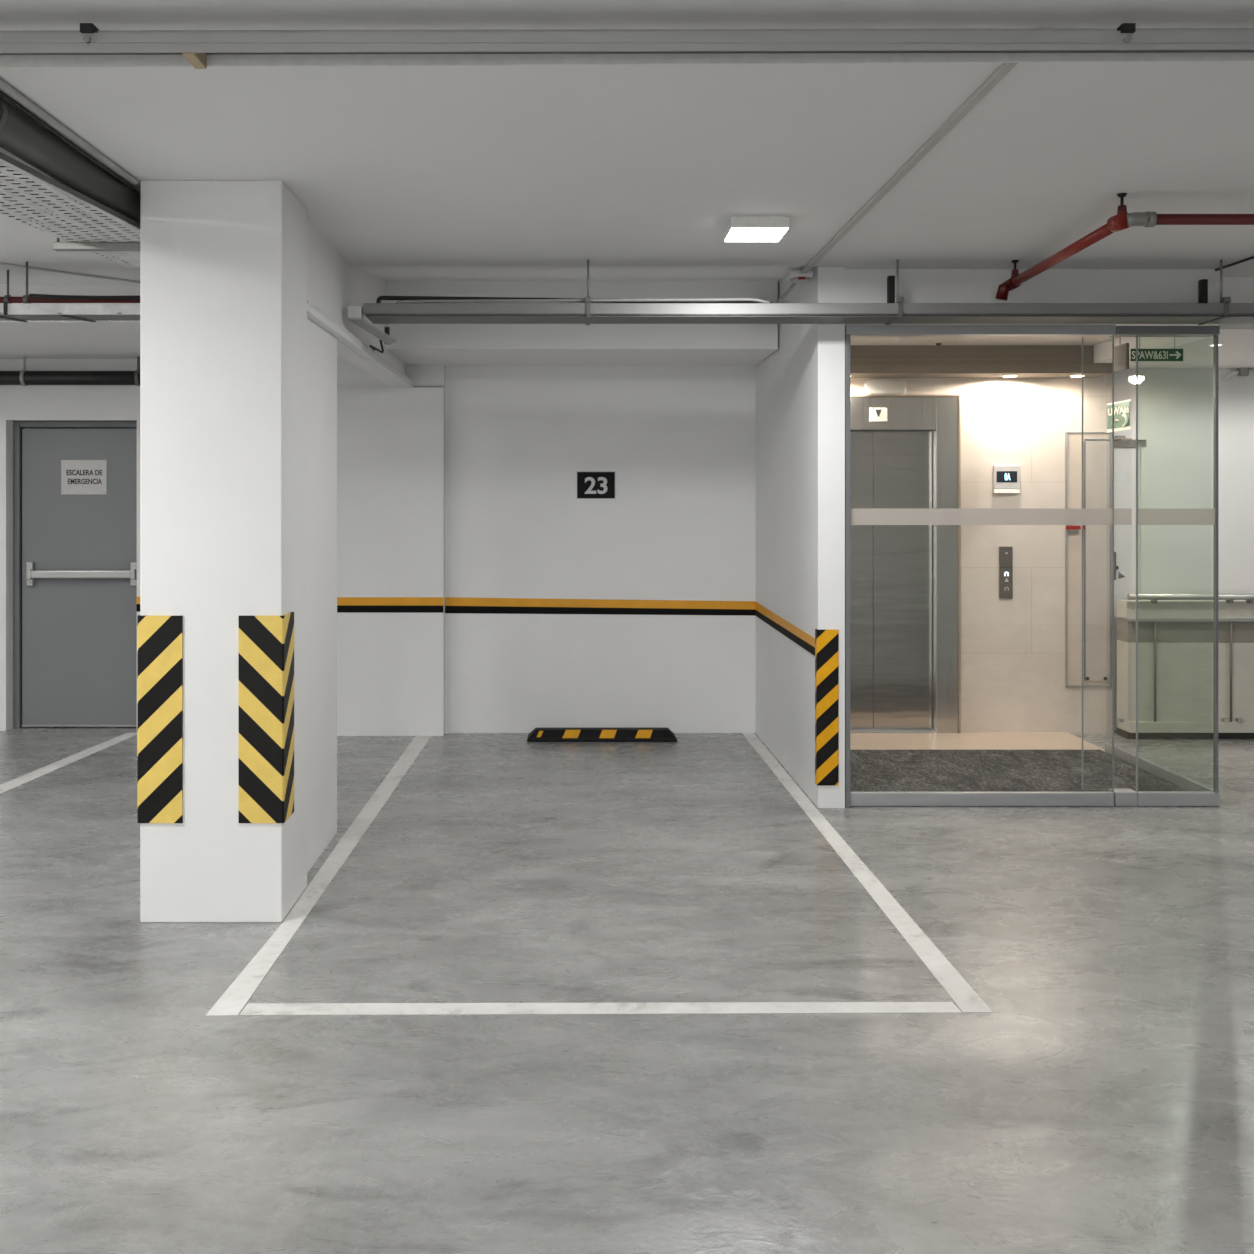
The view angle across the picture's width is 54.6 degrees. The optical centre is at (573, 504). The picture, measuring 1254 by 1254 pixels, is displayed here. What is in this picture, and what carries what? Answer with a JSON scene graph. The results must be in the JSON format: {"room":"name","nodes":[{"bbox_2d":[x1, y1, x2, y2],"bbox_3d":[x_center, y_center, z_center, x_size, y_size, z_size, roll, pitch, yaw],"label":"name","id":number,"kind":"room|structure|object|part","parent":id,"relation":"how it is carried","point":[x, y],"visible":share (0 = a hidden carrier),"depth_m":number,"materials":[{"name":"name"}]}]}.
{"room":"parking garage","nodes":[
{"label":"parking garage","id":0,"kind":"room"},
{"bbox_2d":[0,359,139,730],"bbox_3d":[-4.025,0.283,8.790,3.150,2.634,0.420,0,0,0],"label":"wall","id":1,"kind":"structure","parent":0,"point":[17,402],"depth_m":8.58,"materials":[{"name":"white paint"}]},
{"bbox_2d":[14,421,136,727],"bbox_3d":[-3.559,0.500,8.685,0.920,2.200,0.170,0,0,0],"label":"door","id":2,"kind":"structure","parent":1,"relation":"in","point":[75,555],"depth_m":8.70,"materials":[{"name":"grey metal"}]},
{"bbox_2d":[61,460,106,493],"bbox_3d":[-3.515,-0.199,8.695,0.327,0.248,0.006,0,0,0],"label":"door sign","id":3,"kind":"object","parent":2,"relation":"attached to","point":[77,476],"visible":1,"depth_m":8.69,"materials":[{"name":"plastic"}]},
{"bbox_2d":[136,597,139,611],"bbox_3d":[-2.778,0.702,8.579,0.636,0.108,0.002,0,0,0],"label":"trim","id":4,"kind":"structure","parent":1,"relation":"attached to","point":[137,598],"depth_m":8.58,"materials":[{"name":"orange paint"}]},
{"bbox_2d":[0,285,339,358],"bbox_3d":[-3.438,-1.139,7.930,4.325,0.211,2.140,0,0,0],"label":"ceiling beam","id":5,"kind":"structure","parent":0,"point":[39,339],"depth_m":7.31,"materials":[{"name":"paint"}]},
{"bbox_2d":[0,357,139,385],"bbox_3d":[-4.025,-0.932,8.450,3.110,0.204,0.111,0,0,0],"label":"drain pipe","id":6,"kind":"object","parent":5,"relation":"attached to","point":[24,377],"visible":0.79,"depth_m":8.41,"materials":[{"name":"black plastic"}]},
{"bbox_2d":[140,180,306,922],"bbox_3d":[-1.390,0.177,4.860,0.544,2.845,0.440,0,0,0],"label":"pillar","id":7,"kind":"structure","parent":0,"point":[223,263],"depth_m":4.64,"materials":[{"name":"white paint"}]},
{"bbox_2d":[137,615,182,822],"bbox_3d":[-1.584,0.820,4.718,0.173,0.793,0.173,0,0,0],"label":"guard","id":8,"kind":"object","parent":7,"relation":"attached to","point":[159,638],"visible":0.91,"depth_m":4.63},
{"bbox_2d":[239,612,293,822],"bbox_3d":[-1.195,0.820,4.718,0.173,0.793,0.173,0,0,0],"label":"guard","id":9,"kind":"object","parent":7,"relation":"attached to","point":[266,643],"visible":1,"depth_m":4.63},
{"bbox_2d":[307,218,336,872],"bbox_3d":[-1.379,0.177,5.503,0.442,2.845,0.845,0,0,0],"label":"wall","id":10,"kind":"structure","parent":0,"point":[321,254],"depth_m":5.51,"materials":[{"name":"white paint"}]},
{"bbox_2d":[337,253,405,386],"bbox_3d":[-1.222,-1.117,7.173,0.105,0.605,2.495,0,0,0],"label":"ceiling beam","id":11,"kind":"structure","parent":0,"point":[355,287],"depth_m":6.71,"materials":[{"name":"white paint"}]},
{"bbox_2d":[29,294,139,299],"bbox_3d":[-2.067,-1.094,6.360,1.575,0.031,0.020,0,0,0],"label":"cable","id":12,"kind":"object","parent":11,"relation":"attached to","point":[30,295],"visible":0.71,"depth_m":6.35,"materials":[{"name":"plastic"}]},
{"bbox_2d":[307,300,412,386],"bbox_3d":[-1.143,-0.839,6.739,0.054,0.046,3.313,0,0,0],"label":"mini trunking","id":13,"kind":"object","parent":11,"relation":"attached to","point":[314,313],"visible":0.93,"depth_m":6.24,"materials":[{"name":"white paint"}]},
{"bbox_2d":[348,306,395,344],"bbox_3d":[-1.048,-0.922,6.243,0.087,0.159,0.350,0,0,25],"label":"bracket","id":14,"kind":"object","parent":11,"relation":"attached to","point":[355,313],"visible":1,"depth_m":6.19,"materials":[{"name":"metal"}]},
{"bbox_3d":[-1.103,-0.971,6.125,0.067,0.060,0.070,0,0,0],"label":"plate","id":15,"kind":"part","parent":14,"relation":"part of","materials":[{"name":"white metal"}]},
{"bbox_3d":[-1.027,-0.893,6.247,0.058,0.102,0.330,0,0,31],"label":"arm","id":16,"kind":"part","parent":14,"relation":"part of","materials":[{"name":"metal"}]},
{"bbox_2d":[369,340,383,352],"bbox_3d":[-1.077,-0.842,6.570,0.052,0.066,0.368,0,0,-17],"label":"cable","id":17,"kind":"object","parent":14,"relation":"hanging from","point":[381,344],"visible":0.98,"depth_m":6.47,"materials":[{"name":"black plastic"}]},
{"bbox_2d":[337,356,444,735],"bbox_3d":[-1.677,0.100,8.650,1.545,3.000,0.500,0,0,0],"label":"wall","id":18,"kind":"structure","parent":0,"point":[391,440],"depth_m":8.40,"materials":[{"name":"white paint"}]},
{"bbox_2d":[337,597,442,612],"bbox_3d":[-1.673,0.693,8.399,1.535,0.106,0.002,0,0,0],"label":"trim","id":19,"kind":"structure","parent":18,"relation":"attached to","point":[344,604],"depth_m":8.40,"materials":[{"name":"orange paint"}]},
{"bbox_2d":[413,386,443,386],"bbox_3d":[-1.011,-0.820,8.413,0.208,0.008,0.022,0,0,0],"label":"strip","id":20,"kind":"object","parent":18,"relation":"attached to","point":[413,386],"visible":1,"depth_m":8.40,"materials":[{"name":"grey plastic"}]},
{"bbox_2d":[386,280,777,365],"bbox_3d":[0.050,-1.186,8.028,2.440,0.428,0.956,0,0,0],"label":"ceiling beam","id":21,"kind":"structure","parent":0,"point":[415,344],"depth_m":7.55,"materials":[{"name":"white paint"}]},
{"bbox_2d":[0,727,1253,1253],"bbox_3d":[0.700,1.672,2.900,12.600,0.156,12.600,0,0,0],"label":"floor","id":22,"kind":"structure","parent":0,"point":[1103,1103],"depth_m":3.73,"materials":[{"name":"concrete"}]},
{"bbox_2d":[0,733,136,793],"bbox_3d":[-3.170,1.599,7.449,0.120,0.002,2.116,0,0,5],"label":"parking line","id":23,"kind":"object","parent":22,"relation":"on","point":[42,771],"visible":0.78,"depth_m":7.49,"materials":[{"name":"paint"}]},
{"bbox_2d":[205,736,430,1015],"bbox_3d":[-1.069,1.599,6.093,0.110,0.002,4.597,0,0,1],"label":"parking line","id":24,"kind":"object","parent":22,"relation":"on","point":[240,991],"visible":1,"depth_m":4.95,"materials":[{"name":"paint"}]},
{"bbox_2d":[240,1002,961,1014],"bbox_3d":[0.086,1.599,3.852,2.270,0.002,0.088,0,0,0],"label":"parking line","id":25,"kind":"object","parent":22,"relation":"on","point":[662,1007],"visible":1,"depth_m":3.85,"materials":[{"name":"paint"}]},
{"bbox_2d":[527,728,676,741],"bbox_3d":[0.191,1.563,8.270,1.016,0.074,0.180,0,0,0],"label":"wheel stop","id":26,"kind":"object","parent":22,"relation":"on","point":[538,734],"visible":1,"depth_m":8.20,"materials":[{"name":"black rubber"}]},
{"bbox_2d":[742,733,992,1012],"bbox_3d":[1.244,1.599,6.157,0.093,0.002,4.680,0,0,-1],"label":"parking line","id":27,"kind":"object","parent":22,"relation":"on","point":[955,985],"visible":1,"depth_m":4.84,"materials":[{"name":"paint"}]},
{"bbox_2d":[850,750,1187,791],"bbox_3d":[2.421,1.589,7.188,1.973,0.009,1.326,0,0,0],"label":"entrance mat","id":28,"kind":"object","parent":22,"relation":"on","point":[870,770],"visible":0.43,"depth_m":7.18,"materials":[{"name":"grey carpet"}]},
{"bbox_2d":[1082,326,1219,805],"bbox_3d":[3.088,0.324,7.107,0.721,2.546,1.386,0,0,0],"label":"glass screen","id":29,"kind":"object","parent":22,"relation":"on","point":[1198,794],"visible":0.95,"depth_m":6.44,"materials":[{"name":"glass"}]},
{"bbox_2d":[1107,399,1130,432],"bbox_3d":[3.419,-0.557,7.615,0.020,0.185,0.334,0,0,0],"label":"sign","id":30,"kind":"object","parent":29,"relation":"attached to","point":[1121,408],"visible":0.94,"depth_m":7.60,"materials":[{"name":"green plastic"}]},
{"bbox_3d":[2.933,1.561,6.475,0.117,0.072,0.090,0,0,0],"label":"rail","id":31,"kind":"part","parent":29,"relation":"part of","materials":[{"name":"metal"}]},
{"bbox_3d":[3.431,1.562,7.136,0.034,0.069,1.328,0,0,0],"label":"rail","id":32,"kind":"part","parent":29,"relation":"part of","materials":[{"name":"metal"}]},
{"bbox_3d":[3.146,-0.926,6.467,0.543,0.045,0.106,0,0,0],"label":"header rail","id":33,"kind":"part","parent":29,"relation":"part of","materials":[{"name":"grey metal"}]},
{"bbox_3d":[3.209,1.562,6.448,0.430,0.069,0.044,0,0,0],"label":"rail","id":34,"kind":"part","parent":29,"relation":"part of","materials":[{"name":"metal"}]},
{"bbox_3d":[3.414,0.312,6.446,0.016,2.431,0.024,0,0,0],"label":"corner post","id":35,"kind":"part","parent":29,"relation":"part of","materials":[{"name":"grey metal"}]},
{"bbox_2d":[1117,594,1253,738],"bbox_3d":[5.303,1.102,8.344,3.194,0.996,0.212,0,0,0],"label":"barrier","id":36,"kind":"object","parent":22,"relation":"on","point":[1175,631],"visible":1,"depth_m":8.28,"materials":[{"name":"clear glass"}]},
{"bbox_3d":[3.962,1.137,8.262,0.016,0.681,0.016,0,0,0],"label":"post","id":37,"kind":"part","parent":36,"relation":"part of","materials":[{"name":"grey metal"}]},
{"bbox_3d":[5.343,0.720,8.375,3.115,0.118,0.150,0,0,0],"label":"panel","id":38,"kind":"part","parent":36,"relation":"part of","materials":[{"name":"beige paint"}]},
{"bbox_3d":[5.343,1.208,8.365,3.115,0.535,0.170,0,0,0],"label":"panel","id":39,"kind":"part","parent":36,"relation":"part of","materials":[{"name":"beige paint"}]},
{"bbox_3d":[5.343,0.626,8.270,3.115,0.044,0.044,0,0,0],"label":"rail","id":40,"kind":"part","parent":36,"relation":"part of","materials":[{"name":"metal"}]},
{"bbox_3d":[4.479,1.137,8.262,0.016,0.681,0.016,0,0,0],"label":"post","id":41,"kind":"part","parent":36,"relation":"part of","materials":[{"name":"grey metal"}]},
{"bbox_2d":[0,0,1253,284],"bbox_3d":[0.700,-1.420,2.800,12.600,0.350,12.400,0,0,0],"label":"ceiling","id":42,"kind":"structure","parent":0,"point":[511,172],"depth_m":4.08,"materials":[{"name":"paint"}]},
{"bbox_2d":[0,90,132,187],"bbox_3d":[-1.692,-1.217,3.010,0.027,0.024,3.220,0,0,0],"label":"cable","id":43,"kind":"object","parent":42,"relation":"hanging from","point":[2,94],"visible":1,"depth_m":4.00,"materials":[{"name":"grey plastic"}]},
{"bbox_2d":[0,79,137,184],"bbox_3d":[-1.677,-1.231,2.810,0.024,0.024,3.620,0,0,0],"label":"conduit","id":44,"kind":"object","parent":42,"relation":"attached to","point":[4,86],"visible":1,"depth_m":3.96,"materials":[{"name":"plastic"}]},
{"bbox_2d":[0,152,139,266],"bbox_3d":[-2.058,-1.146,3.252,0.491,0.196,4.557,0,0,5],"label":"tray","id":45,"kind":"object","parent":42,"relation":"attached to","point":[121,247],"visible":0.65,"depth_m":4.54,"materials":[{"name":"metal"}]},
{"bbox_2d":[0,194,105,241],"bbox_3d":[-2.120,-1.094,3.150,0.039,0.024,4.219,0,0,5],"label":"cable","id":46,"kind":"object","parent":45,"relation":"in","point":[0,194],"visible":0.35,"depth_m":4.64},
{"bbox_2d":[0,185,127,241],"bbox_3d":[-2.050,-1.098,3.149,0.047,0.032,4.219,0,0,5],"label":"cable","id":47,"kind":"object","parent":45,"relation":"in","point":[0,185],"visible":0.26,"depth_m":4.54,"materials":[{"name":"plastic"}]},
{"bbox_2d":[0,176,133,241],"bbox_3d":[-2.000,-1.093,3.149,0.037,0.022,4.219,0,0,5],"label":"cable","id":48,"kind":"object","parent":45,"relation":"in","point":[0,176],"visible":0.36,"depth_m":4.45,"materials":[{"name":"plastic"}]},
{"bbox_2d":[0,166,138,235],"bbox_3d":[-1.940,-1.096,3.150,0.044,0.028,4.219,0,0,5],"label":"cable","id":49,"kind":"object","parent":45,"relation":"in","point":[0,166],"visible":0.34,"depth_m":4.29,"materials":[{"name":"plastic"}]},
{"bbox_2d":[0,97,139,223],"bbox_3d":[-1.775,-1.178,3.070,0.136,0.130,4.141,0,0,1],"label":"pipe","id":50,"kind":"object","parent":42,"relation":"attached to","point":[21,136],"visible":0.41,"depth_m":4.06,"materials":[{"name":"metal"}]},
{"bbox_2d":[0,270,139,303],"bbox_3d":[-3.430,-1.153,6.420,4.300,0.184,0.052,0,0,0],"label":"pipe","id":51,"kind":"object","parent":42,"relation":"hanging from","point":[8,298],"visible":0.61,"depth_m":6.40,"materials":[{"name":"metal"}]},
{"bbox_2d":[0,262,139,282],"bbox_3d":[-2.681,-1.238,6.476,1.054,0.012,0.030,0,0,-45],"label":"cable","id":52,"kind":"object","parent":42,"relation":"attached to","point":[6,264],"visible":0.73,"depth_m":6.47,"materials":[{"name":"plastic"}]},
{"bbox_2d":[0,262,139,321],"bbox_3d":[-3.430,-1.097,6.200,4.300,0.294,0.220,0,0,0],"label":"tray","id":53,"kind":"object","parent":42,"relation":"hanging from","point":[8,312],"visible":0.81,"depth_m":6.10,"materials":[{"name":"metal"}]},
{"bbox_3d":[-2.859,-0.989,6.095,0.016,0.065,0.010,0,0,0],"label":"splice plate","id":54,"kind":"part","parent":53,"relation":"part of","materials":[{"name":"grey metal"}]},
{"bbox_3d":[-2.798,-1.105,6.200,0.011,0.279,0.011,0,0,-22],"label":"hanger rod","id":55,"kind":"part","parent":53,"relation":"part of","materials":[{"name":"metal"}]},
{"bbox_2d":[0,315,139,320],"bbox_3d":[-3.430,-0.960,6.202,4.300,0.002,0.196,0,0,0],"label":"pipe","id":56,"kind":"object","parent":53,"relation":"on","point":[2,317],"depth_m":6.21,"materials":[{"name":"grey metal"}]},
{"bbox_2d":[0,23,1253,67],"bbox_3d":[2.660,-1.171,3.082,8.580,0.080,0.128,0,0,0],"label":"channel","id":57,"kind":"object","parent":42,"relation":"hanging from","point":[89,46],"visible":1,"depth_m":3.03,"materials":[{"name":"metal"}]},
{"bbox_2d":[182,53,206,68],"bbox_3d":[-0.967,-1.148,3.088,0.030,0.037,0.104,0,0,0],"label":"block","id":58,"kind":"object","parent":57,"relation":"attached to","point":[197,60],"visible":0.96,"depth_m":3.09,"materials":[{"name":"beige wood"}]},
{"bbox_2d":[723,216,789,241],"bbox_3d":[0.803,-1.218,5.355,0.254,0.054,0.270,0,0,0],"label":"led panel","id":59,"kind":"object","parent":42,"relation":"attached to","point":[738,228],"visible":1,"depth_m":5.24,"materials":[{"name":"white plastic"}]},
{"bbox_2d":[725,228,787,241],"bbox_3d":[0.803,-1.193,5.355,0.242,0.004,0.258,0,0,0],"label":"diffuser","id":60,"kind":"object","parent":59,"relation":"attached to","point":[731,234],"depth_m":5.34,"materials":[{"name":"white plastic"}]},
{"bbox_2d":[776,283,795,302],"bbox_3d":[1.212,-1.206,7.040,0.022,0.073,0.842,0,0,-1],"label":"conduit","id":61,"kind":"object","parent":42,"relation":"attached to","point":[790,288],"visible":0.44,"depth_m":6.89,"materials":[{"name":"grey plastic"}]},
{"bbox_2d":[786,271,813,282],"bbox_3d":[1.215,-1.222,6.520,0.124,0.044,0.140,0,0,0],"label":"detector","id":62,"kind":"object","parent":42,"relation":"attached to","point":[793,276],"visible":1,"depth_m":6.46,"materials":[{"name":"plastic"}]},
{"bbox_2d":[363,260,1253,324],"bbox_3d":[2.960,-1.093,6.223,8.040,0.301,0.274,0,0,0],"label":"cable trunking","id":63,"kind":"object","parent":42,"relation":"hanging from","point":[1202,312],"visible":1,"depth_m":6.10,"materials":[{"name":"metal"}]},
{"bbox_2d":[376,296,771,302],"bbox_3d":[0.001,-1.044,6.200,2.024,0.053,0.022,0,0,0],"label":"cable","id":64,"kind":"object","parent":63,"relation":"on","point":[379,298],"visible":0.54,"depth_m":6.19,"materials":[{"name":"black plastic"}]},
{"bbox_2d":[395,298,769,302],"bbox_3d":[0.045,-1.029,6.130,1.896,0.037,0.016,0,0,0],"label":"cable","id":65,"kind":"object","parent":63,"relation":"on","point":[665,299],"visible":1,"depth_m":6.12,"materials":[{"name":"grey plastic"}]},
{"bbox_3d":[0.072,-1.132,6.150,0.012,0.223,0.012,0,0,0],"label":"hanger rod","id":66,"kind":"part","parent":63,"relation":"part of","materials":[{"name":"silver metal"}]},
{"bbox_3d":[1.642,-1.132,6.150,0.012,0.223,0.012,0,0,0],"label":"hanger rod","id":67,"kind":"part","parent":63,"relation":"part of","materials":[{"name":"silver metal"}]},
{"bbox_3d":[3.284,-1.132,6.150,0.012,0.223,0.012,0,0,0],"label":"hanger rod","id":68,"kind":"part","parent":63,"relation":"part of","materials":[{"name":"silver metal"}]},
{"bbox_2d":[801,63,1017,273],"bbox_3d":[1.220,-1.236,4.795,0.030,0.017,3.270,0,0,0],"label":"conduit","id":69,"kind":"object","parent":42,"relation":"attached to","point":[1003,69],"visible":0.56,"depth_m":4.24,"materials":[{"name":"plastic"}]},
{"bbox_2d":[995,193,1253,299],"bbox_3d":[4.565,-1.148,5.542,4.829,0.191,1.474,0,0,0],"label":"pipe","id":70,"kind":"object","parent":42,"relation":"attached to","point":[1123,220],"visible":1,"depth_m":4.85,"materials":[{"name":"red metal"}]},
{"bbox_2d":[1215,256,1253,270],"bbox_3d":[3.414,-1.233,5.280,0.016,0.014,2.162,0,0,-2],"label":"cable","id":71,"kind":"object","parent":42,"relation":"attached to","point":[1252,257],"visible":1,"depth_m":6.17,"materials":[{"name":"black plastic"}]},
{"bbox_2d":[755,267,844,807],"bbox_3d":[1.352,0.090,7.453,0.156,3.020,2.106,0,0,0],"label":"wall partition","id":72,"kind":"structure","parent":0,"point":[800,386],"depth_m":6.91,"materials":[{"name":"white paint"}]},
{"bbox_2d":[755,601,814,655],"bbox_3d":[1.279,0.741,7.476,0.002,0.130,2.053,0,0,0],"label":"trim","id":73,"kind":"structure","parent":72,"relation":"attached to","point":[789,630],"depth_m":7.30,"materials":[{"name":"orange paint"}]},
{"bbox_2d":[815,629,838,784],"bbox_3d":[1.338,1.069,6.416,0.115,0.821,0.048,0,0,0],"label":"guard","id":74,"kind":"object","parent":72,"relation":"attached to","point":[826,641],"visible":1,"depth_m":6.39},
{"bbox_2d":[845,335,849,807],"bbox_3d":[1.448,0.349,6.438,0.026,2.500,0.065,0,0,0],"label":"door frame","id":75,"kind":"structure","parent":72,"relation":"attached to","point":[847,337],"depth_m":6.41,"materials":[{"name":"grey metal"}]},
{"bbox_2d":[845,324,1115,805],"bbox_3d":[2.159,0.320,6.455,1.435,2.553,0.070,0,0,0],"label":"door","id":76,"kind":"structure","parent":72,"relation":"in","point":[857,516],"depth_m":6.43,"materials":[{"name":"glass"}]},
{"bbox_3d":[2.156,-0.930,6.455,1.430,0.053,0.070,0,0,0],"label":"header rail","id":77,"kind":"part","parent":76,"relation":"part of","materials":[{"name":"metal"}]},
{"bbox_3d":[2.164,1.562,6.445,1.401,0.069,0.034,0,0,0],"label":"rail","id":78,"kind":"part","parent":76,"relation":"part of","materials":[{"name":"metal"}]},
{"bbox_3d":[2.873,0.324,6.434,0.006,0.149,0.012,0,0,0],"label":"lock plate","id":79,"kind":"part","parent":76,"relation":"part of","materials":[{"name":"grey metal"}]},
{"bbox_2d":[445,366,1253,732],"bbox_3d":[3.047,0.100,8.750,7.905,3.000,0.500,0,0,0],"label":"wall","id":80,"kind":"structure","parent":0,"point":[678,441],"depth_m":8.51,"materials":[{"name":"white paint"}]},
{"bbox_2d":[576,471,615,498],"bbox_3d":[0.154,-0.139,8.501,0.274,0.195,0.010,0,0,0],"label":"number sign","id":81,"kind":"object","parent":80,"relation":"attached to","point":[589,484],"visible":1,"depth_m":8.50,"materials":[{"name":"black plastic"}]},
{"bbox_2d":[445,597,754,615],"bbox_3d":[0.184,0.712,8.505,2.179,0.128,0.002,0,0,0],"label":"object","id":82,"kind":"structure","parent":80,"relation":"attached to","point":[452,604],"depth_m":8.50,"materials":[{"name":"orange paint"}]},
{"bbox_2d":[864,380,905,393],"bbox_3d":[2.167,-0.822,8.463,0.289,0.098,0.075,0,0,0],"label":"emergency light","id":83,"kind":"object","parent":80,"relation":"attached to","point":[870,386],"visible":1,"depth_m":8.43,"materials":[{"name":"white plastic"}]},
{"bbox_2d":[850,395,960,732],"bbox_3d":[2.068,0.411,8.541,1.267,2.365,0.153,0,0,0],"label":"elevator","id":84,"kind":"object","parent":80,"relation":"attached to","point":[905,450],"visible":0.73,"depth_m":8.55,"materials":[{"name":"silver metal"}]},
{"bbox_3d":[1.895,0.530,8.572,0.432,2.100,0.035,0,0,0],"label":"door panel","id":85,"kind":"part","parent":84,"relation":"part of","materials":[{"name":"silver metal"}]},
{"bbox_3d":[2.128,-0.631,8.470,0.126,0.098,0.008,0,0,0],"label":"direction plate","id":86,"kind":"part","parent":84,"relation":"part of","materials":[{"name":"white plastic"}]},
{"bbox_3d":[2.103,1.588,8.544,0.858,0.012,0.148,0,0,0],"label":"sill","id":87,"kind":"part","parent":84,"relation":"part of","materials":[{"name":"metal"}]},
{"bbox_3d":[2.321,0.530,8.572,0.413,2.100,0.035,0,0,0],"label":"door panel","id":88,"kind":"part","parent":84,"relation":"part of","materials":[{"name":"silver metal"}]},
{"bbox_2d":[999,547,1012,598],"bbox_3d":[3.026,0.473,8.493,0.091,0.365,0.015,0,0,0],"label":"panel","id":89,"kind":"object","parent":80,"relation":"attached to","point":[1005,553],"visible":1,"depth_m":8.49,"materials":[{"name":"silver metal"}]},
{"bbox_2d":[993,465,1019,492],"bbox_3d":[3.030,-0.181,8.483,0.182,0.193,0.034,0,0,0],"label":"display","id":90,"kind":"object","parent":80,"relation":"attached to","point":[1006,478],"visible":1,"depth_m":8.48,"materials":[{"name":"white plastic"}]},
{"bbox_2d":[1065,432,1111,686],"bbox_3d":[3.604,0.382,8.485,0.322,1.788,0.030,0,0,0],"label":"cabinet","id":91,"kind":"object","parent":80,"relation":"attached to","point":[1097,446],"visible":0.98,"depth_m":8.48,"materials":[{"name":"metal"}]},
{"bbox_2d":[1066,526,1085,533],"bbox_3d":[3.509,0.136,8.476,0.136,0.134,0.005,0,0,0],"label":"sign","id":92,"kind":"object","parent":91,"relation":"attached to","point":[1067,527],"visible":0.46,"depth_m":8.47,"materials":[{"name":"red metal"}]},
{"bbox_3d":[3.666,0.393,8.485,0.171,1.683,0.010,0,0,0],"label":"door","id":93,"kind":"part","parent":91,"relation":"part of","materials":[{"name":"grey paint"}]},
{"bbox_2d":[1114,435,1146,730],"bbox_3d":[3.915,0.556,8.540,0.230,2.087,0.160,0,0,0],"label":"door","id":94,"kind":"structure","parent":80,"relation":"in","point":[1124,448],"depth_m":8.54,"materials":[{"name":"white"}]},
{"bbox_3d":[4.010,0.598,8.573,0.040,2.005,0.094,0,0,0],"label":"frame","id":95,"kind":"part","parent":94,"relation":"part of","materials":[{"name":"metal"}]},
{"bbox_2d":[1221,368,1253,380],"bbox_3d":[5.748,-0.921,8.500,2.404,0.103,0.060,0,0,0],"label":"conduit","id":96,"kind":"object","parent":80,"relation":"attached to","point":[1240,371],"visible":0.94,"depth_m":8.49,"materials":[{"name":"grey metal"}]},
{"bbox_2d":[850,345,1111,377],"bbox_3d":[2.540,-0.986,8.350,2.220,0.188,0.300,0,0,0],"label":"ceiling","id":97,"kind":"structure","parent":0,"point":[866,361],"depth_m":8.20,"materials":[{"name":"beige paint"}]},
{"bbox_2d":[1002,374,1017,376],"bbox_3d":[2.997,-0.887,8.330,0.100,0.009,0.100,0,0,0],"label":"recessed light","id":98,"kind":"object","parent":97,"relation":"in","point":[1010,375],"visible":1,"depth_m":8.30,"materials":[{"name":"white"}]},
{"bbox_2d":[1070,374,1084,376],"bbox_3d":[3.460,-0.887,8.330,0.100,0.009,0.100,0,0,0],"label":"recessed light","id":99,"kind":"object","parent":97,"relation":"in","point":[1078,375],"visible":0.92,"depth_m":8.30,"materials":[{"name":"white"}]},
{"bbox_2d":[850,336,1118,344],"bbox_3d":[2.475,-1.163,7.560,2.090,0.165,1.880,0,0,0],"label":"ceiling","id":100,"kind":"structure","parent":0,"point":[854,340],"depth_m":7.96,"materials":[{"name":"paint"}]},
{"bbox_2d":[1114,337,1128,371],"bbox_3d":[3.154,-0.927,6.980,0.018,0.305,0.160,0,0,0],"label":"plate","id":101,"kind":"object","parent":100,"relation":"hanging from","point":[1121,351],"visible":0.87,"depth_m":6.96,"materials":[{"name":"plastic"}]},
{"bbox_2d":[1130,337,1183,361],"bbox_3d":[3.272,-0.941,6.802,0.301,0.278,0.008,0,0,0],"label":"exit sign","id":102,"kind":"object","parent":100,"relation":"hanging from","point":[1144,355],"visible":0.98,"depth_m":6.80,"materials":[{"name":"plastic"}]},
{"bbox_3d":[3.271,-0.842,6.803,0.292,0.069,0.006,0,0,0],"label":"plate","id":103,"kind":"part","parent":102,"relation":"part of","materials":[{"name":"green plastic"}]},
{"bbox_2d":[845,269,1219,325],"bbox_3d":[2.421,-1.111,6.510,1.981,0.268,0.220,0,0,0],"label":"beam","id":104,"kind":"structure","parent":0,"point":[861,285],"depth_m":6.40,"materials":[{"name":"paint"}]},
{"bbox_2d":[1094,277,1253,368],"bbox_3d":[5.260,-1.103,7.685,3.480,0.285,2.130,0,0,0],"label":"beam","id":105,"kind":"structure","parent":0,"point":[1236,351],"depth_m":7.40,"materials":[{"name":"paint"}]}
]}

